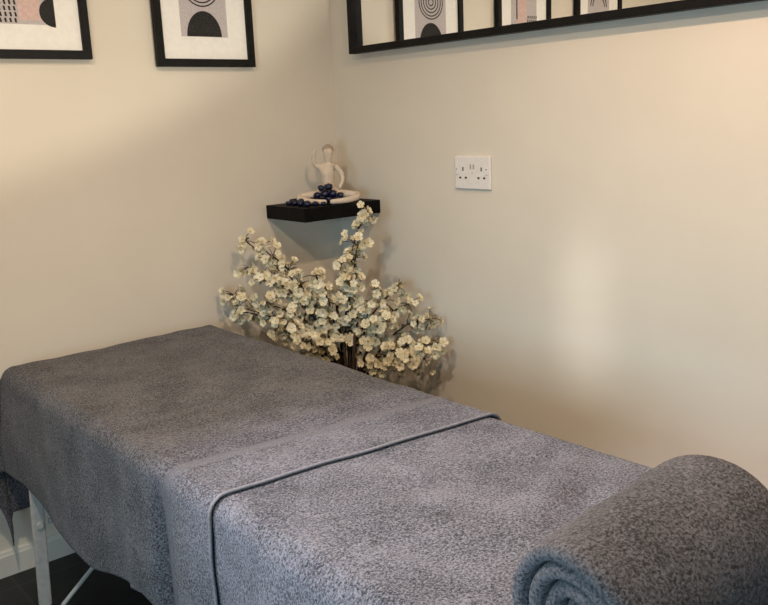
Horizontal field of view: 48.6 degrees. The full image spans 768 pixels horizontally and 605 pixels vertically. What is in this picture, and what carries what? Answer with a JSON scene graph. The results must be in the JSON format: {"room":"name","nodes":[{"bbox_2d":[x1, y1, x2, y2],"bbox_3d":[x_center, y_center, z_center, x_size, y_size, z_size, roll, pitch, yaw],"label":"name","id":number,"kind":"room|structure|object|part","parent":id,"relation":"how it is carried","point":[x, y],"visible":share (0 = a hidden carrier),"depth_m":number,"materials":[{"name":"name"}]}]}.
{"room":"massage room","nodes":[
{"label":"massage room","id":0,"kind":"room"},
{"bbox_2d":[0,552,152,604],"bbox_3d":[-0.081,1.263,0.988,3.692,0.080,4.438,-13,16,-39],"label":"floor","id":1,"kind":"structure","parent":0,"point":[100,588],"depth_m":2.66,"materials":[{"name":"tile"}]},
{"bbox_2d":[29,491,93,604],"bbox_3d":[-0.162,0.656,2.004,0.748,0.678,2.190,-13,16,-39],"label":"massage table","id":2,"kind":"object","parent":1,"relation":"on","point":[37,509],"visible":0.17,"depth_m":2.52,"materials":[{"name":"white metal"}]},
{"bbox_3d":[-1.025,0.635,2.517,0.060,0.570,0.022,-13,16,-39],"label":"leg","id":3,"kind":"part","parent":2,"relation":"part of","materials":[{"name":"grey metal"}]},
{"bbox_3d":[-1.016,0.659,2.511,0.018,0.018,0.009,-13,16,-39],"label":"height knob","id":4,"kind":"part","parent":2,"relation":"part of","materials":[{"name":"grey metal"}]},
{"bbox_2d":[0,325,501,604],"bbox_3d":[-0.475,0.513,2.322,0.851,0.585,1.378,-13,16,-39],"label":"bath towel","id":5,"kind":"object","parent":2,"relation":"on","point":[130,449],"visible":0.95,"depth_m":2.08,"materials":[{"name":"grey fabric"}]},
{"bbox_2d":[212,417,652,604],"bbox_3d":[0.199,0.680,1.592,0.784,0.642,0.943,-13,16,-39],"label":"bath towel","id":6,"kind":"object","parent":2,"relation":"on","point":[450,516],"visible":0.6,"depth_m":1.54,"materials":[{"name":"grey fabric"}]},
{"bbox_2d":[512,455,767,604],"bbox_3d":[0.343,0.333,1.064,0.312,0.210,0.242,-13,16,-39],"label":"rolled towel","id":7,"kind":"object","parent":6,"relation":"on","point":[691,529],"visible":1,"depth_m":1.01,"materials":[{"name":"grey fabric"}]},
{"bbox_2d":[219,201,448,377],"bbox_3d":[-0.179,0.194,3.088,0.823,1.119,0.309,-2,12,2],"label":"arrangement","id":8,"kind":"object","parent":1,"relation":"on","point":[322,339],"visible":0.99,"depth_m":3.02,"materials":[{"name":"white plant"}]},
{"bbox_2d":[0,0,347,551],"bbox_3d":[-1.578,-0.215,2.318,3.592,2.360,0.100,-13,16,-39],"label":"wall","id":9,"kind":"structure","parent":0,"point":[130,185],"depth_m":2.89,"materials":[{"name":"beige paint"}]},
{"bbox_2d":[0,532,74,578],"bbox_3d":[-1.500,0.905,2.512,3.576,0.084,0.016,-13,16,-39],"label":"baseboard","id":10,"kind":"structure","parent":9,"relation":"attached to","point":[20,558],"depth_m":2.78,"materials":[{"name":"beige paint"}]},
{"bbox_2d":[0,0,92,59],"bbox_3d":[-1.080,-0.992,2.518,0.378,0.520,0.023,-13,16,-39],"label":"framed picture","id":11,"kind":"object","parent":9,"relation":"attached to","point":[29,29],"visible":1,"depth_m":2.59,"materials":[{"name":"grey paper"}]},
{"bbox_2d":[0,0,55,27],"bbox_3d":[-1.080,-0.978,2.519,0.181,0.307,0.001,-13,16,-39],"label":"art print","id":12,"kind":"object","parent":11,"relation":"attached to","point":[13,13],"depth_m":2.55,"materials":[{"name":"multicoloured"}]},
{"bbox_2d":[150,0,255,66],"bbox_3d":[-0.623,-1.073,2.900,0.378,0.520,0.023,-13,16,-39],"label":"framed picture","id":13,"kind":"object","parent":9,"relation":"attached to","point":[186,33],"visible":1,"depth_m":2.92,"materials":[{"name":"grey paper"}]},
{"bbox_2d":[178,0,227,37],"bbox_3d":[-0.623,-1.063,2.902,0.180,0.300,0.001,-13,16,-39],"label":"art print","id":14,"kind":"object","parent":13,"relation":"attached to","point":[196,18],"depth_m":2.92,"materials":[{"name":"grey paper"}]},
{"bbox_2d":[266,198,379,222],"bbox_3d":[-0.229,-0.355,3.229,0.352,0.050,0.252,-13,16,-39],"label":"corner shelf","id":15,"kind":"object","parent":9,"relation":"attached to","point":[296,213],"visible":0.84,"depth_m":3.12,"materials":[{"name":"black wood"}]},
{"bbox_2d":[296,144,360,204],"bbox_3d":[-0.210,-0.477,3.159,0.240,0.215,0.126,-3,12,-3],"label":"figurine","id":16,"kind":"object","parent":15,"relation":"on","point":[326,169],"visible":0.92,"depth_m":3.17,"materials":[{"name":"white ceramic"}]},
{"bbox_2d":[325,196,331,202],"bbox_3d":[-0.207,-0.383,3.163,0.029,0.029,0.032,-13,16,-39],"label":"stone","id":17,"kind":"object","parent":15,"relation":"on","point":[328,198],"visible":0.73,"depth_m":3.15,"materials":[{"name":"blue stone"}]},
{"bbox_2d":[321,190,328,196],"bbox_3d":[-0.219,-0.406,3.164,0.034,0.028,0.033,-13,16,-39],"label":"stone","id":18,"kind":"object","parent":17,"relation":"on","point":[325,193],"visible":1,"depth_m":3.15,"materials":[{"name":"blue stone"}]},
{"bbox_2d":[318,185,323,190],"bbox_3d":[-0.234,-0.425,3.161,0.023,0.024,0.027,-8,13,-22],"label":"stone","id":19,"kind":"object","parent":18,"relation":"on","point":[320,187],"visible":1,"depth_m":3.15,"materials":[{"name":"blue stone"}]},
{"bbox_2d":[324,183,332,190],"bbox_3d":[-0.205,-0.430,3.160,0.034,0.028,0.034,-13,16,-39],"label":"stone","id":20,"kind":"object","parent":18,"relation":"on","point":[328,186],"visible":1,"depth_m":3.15,"materials":[{"name":"blue stone"}]},
{"bbox_3d":[-0.176,-0.385,3.167,0.029,0.029,0.035,-13,16,-39],"label":"stone","id":21,"kind":"object","parent":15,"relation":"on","visible":0},
{"bbox_2d":[329,190,336,196],"bbox_3d":[-0.190,-0.406,3.164,0.029,0.026,0.032,-2,12,4],"label":"stone","id":22,"kind":"object","parent":21,"relation":"on","point":[332,193],"visible":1,"depth_m":3.15,"materials":[{"name":"blue stone"}]},
{"bbox_3d":[-0.235,-0.379,3.166,0.031,0.023,0.030,-13,16,-39],"label":"stone","id":23,"kind":"object","parent":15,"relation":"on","visible":0},
{"bbox_2d":[313,192,320,197],"bbox_3d":[-0.249,-0.401,3.166,0.028,0.022,0.031,-4,12,-6],"label":"stone","id":24,"kind":"object","parent":23,"relation":"on","point":[316,194],"visible":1,"depth_m":3.15,"materials":[{"name":"blue stone"}]},
{"bbox_2d":[330,0,767,488],"bbox_3d":[1.233,-0.232,1.856,0.100,2.360,4.438,-13,16,-39],"label":"wall","id":25,"kind":"structure","parent":0,"point":[607,293],"depth_m":2.55,"materials":[{"name":"beige paint"}]},
{"bbox_2d":[455,156,491,189],"bbox_3d":[0.296,-0.434,2.842,0.014,0.110,0.163,-13,16,-39],"label":"power socket","id":26,"kind":"object","parent":25,"relation":"attached to","point":[471,172],"visible":1,"depth_m":2.83,"materials":[{"name":"white plastic"}]},
{"bbox_2d":[346,0,764,53],"bbox_3d":[0.475,-1.043,2.422,0.032,0.500,1.860,-13,16,-39],"label":"wall mirror","id":27,"kind":"object","parent":25,"relation":"attached to","point":[373,25],"visible":1,"depth_m":2.70,"materials":[{"name":"black mirror"}]},
{"bbox_2d":[356,0,679,45],"bbox_3d":[0.484,-1.045,2.430,0.003,0.480,1.840,-13,16,-39],"label":"mirror glass","id":28,"kind":"object","parent":27,"relation":"attached to","point":[377,21],"depth_m":2.77,"materials":[{"name":"clear"}]}
]}

